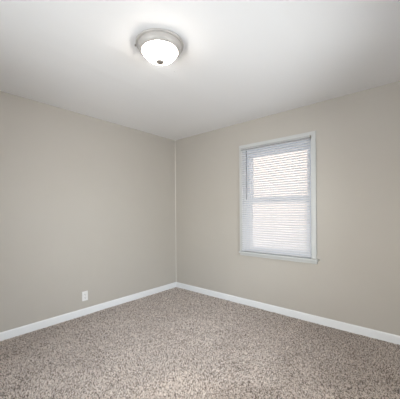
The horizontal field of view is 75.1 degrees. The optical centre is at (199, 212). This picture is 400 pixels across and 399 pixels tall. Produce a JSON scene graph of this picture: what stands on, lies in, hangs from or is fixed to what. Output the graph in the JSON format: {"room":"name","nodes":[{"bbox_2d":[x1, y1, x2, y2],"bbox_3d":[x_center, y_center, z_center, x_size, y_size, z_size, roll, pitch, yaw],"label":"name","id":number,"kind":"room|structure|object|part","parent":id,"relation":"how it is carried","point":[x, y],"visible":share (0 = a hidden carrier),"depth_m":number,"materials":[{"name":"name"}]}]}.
{"room":"empty bedroom","nodes":[
{"label":"empty bedroom","id":0,"kind":"room"},
{"bbox_2d":[0,91,175,331],"bbox_3d":[-1.678,0.033,2.977,0.140,2.452,4.020,0,0,41],"label":"wall","id":1,"kind":"structure","parent":0,"point":[87,203],"depth_m":3.10,"materials":[{"name":"beige paint"}]},
{"bbox_2d":[82,291,87,300],"bbox_3d":[-1.403,1.020,3.174,0.008,0.115,0.070,0,0,41],"label":"wall outlet","id":2,"kind":"object","parent":1,"relation":"attached to","point":[85,293],"visible":1,"depth_m":3.17,"materials":[{"name":"white plastic"}]},
{"bbox_2d":[0,282,175,340],"bbox_3d":[-1.611,1.214,2.927,0.013,0.088,3.740,0,0,41],"label":"baseboard","id":3,"kind":"structure","parent":1,"relation":"attached to","point":[22,330],"depth_m":3.09,"materials":[{"name":"white paint"}]},
{"bbox_2d":[175,152,175,224],"bbox_3d":[-0.407,-0.020,4.346,0.006,2.364,0.006,0,0,41],"label":"trim","id":4,"kind":"structure","parent":1,"relation":"attached to","point":[175,152],"depth_m":4.35,"materials":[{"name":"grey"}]},
{"bbox_2d":[0,0,399,139],"bbox_3d":[-0.282,-1.251,1.772,3.840,0.104,4.020,0,0,41],"label":"ceiling","id":5,"kind":"structure","parent":0,"point":[240,61],"depth_m":2.01,"materials":[{"name":"white paint"}]},
{"bbox_2d":[135,28,183,64],"bbox_3d":[-0.286,-1.132,1.856,0.338,0.142,0.338,0,0,41],"label":"ceiling light","id":6,"kind":"object","parent":5,"relation":"attached to","point":[159,46],"visible":1,"depth_m":1.77,"materials":[{"name":"white glass"}]},
{"bbox_3d":[-0.286,-1.114,1.856,0.246,0.070,0.246,0,0,41],"label":"lamp shade","id":7,"kind":"part","parent":6,"relation":"part of","materials":[{"name":"white glass"}]},
{"bbox_2d":[1,299,398,398],"bbox_3d":[-0.265,1.299,1.772,3.840,0.100,4.020,0,0,41],"label":"floor","id":8,"kind":"structure","parent":0,"point":[202,299],"depth_m":2.00,"materials":[{"name":"brown carpet"}]},
{"bbox_2d":[0,287,399,398],"bbox_3d":[-0.265,1.243,1.772,3.533,0.012,3.713,0,0,41],"label":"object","id":9,"kind":"structure","parent":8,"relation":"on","point":[178,310],"depth_m":2.23,"materials":[{"name":"beige carpet"}]},
{"bbox_2d":[175,81,399,335],"bbox_3d":[0.990,0.014,3.244,3.560,2.452,0.140,0,0,41],"label":"wall","id":10,"kind":"structure","parent":0,"point":[355,279],"depth_m":2.83,"materials":[{"name":"beige paint"}]},
{"bbox_2d":[239,131,318,263],"bbox_3d":[0.965,-0.165,3.243,1.010,1.474,0.232,0,0,41],"label":"window","id":11,"kind":"structure","parent":10,"relation":"in","point":[313,202],"depth_m":3.09,"materials":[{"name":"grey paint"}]},
{"bbox_2d":[241,135,310,257],"bbox_3d":[0.893,-0.176,3.175,0.893,1.358,0.056,0,0,41],"label":"window blind","id":12,"kind":"object","parent":11,"relation":"attached to","point":[246,221],"visible":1,"depth_m":3.13,"materials":[{"name":"grey plastic"}]},
{"bbox_3d":[0.898,0.495,3.176,0.879,0.016,0.026,0,0,41],"label":"rail","id":13,"kind":"part","parent":12,"relation":"part of","materials":[{"name":"white plastic"}]},
{"bbox_3d":[0.973,0.527,3.240,1.002,0.022,0.232,0,0,41],"label":"sill","id":14,"kind":"part","parent":11,"relation":"part of","materials":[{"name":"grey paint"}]},
{"bbox_3d":[0.994,-0.462,3.297,0.816,0.674,0.030,0,0,41],"label":"sash","id":15,"kind":"part","parent":11,"relation":"part of","materials":[{"name":"white plastic"}]},
{"bbox_3d":[0.977,0.156,3.273,0.816,0.684,0.030,0,0,41],"label":"sash","id":16,"kind":"part","parent":11,"relation":"part of","materials":[{"name":"white plastic"}]},
{"bbox_2d":[176,282,399,344],"bbox_3d":[0.953,1.197,3.182,3.547,0.088,0.013,0,0,41],"label":"baseboard","id":17,"kind":"structure","parent":10,"relation":"attached to","point":[351,328],"depth_m":2.97,"materials":[{"name":"white paint"}]},
{"label":"outside","id":18,"kind":"structure","parent":0,"visible":0},
{"bbox_3d":[10.943,1.835,14.493,32.000,0.150,29.840,0,0,41],"label":"ground","id":19,"kind":"structure","parent":18,"visible":0},
{"bbox_2d":[253,150,307,249],"bbox_3d":[2.452,-1.082,9.994,23.000,5.800,0.300,0,0,41],"label":"wall","id":20,"kind":"structure","parent":19,"relation":"on","point":[305,150],"depth_m":9.40,"materials":[{"name":"brick"}]}
]}

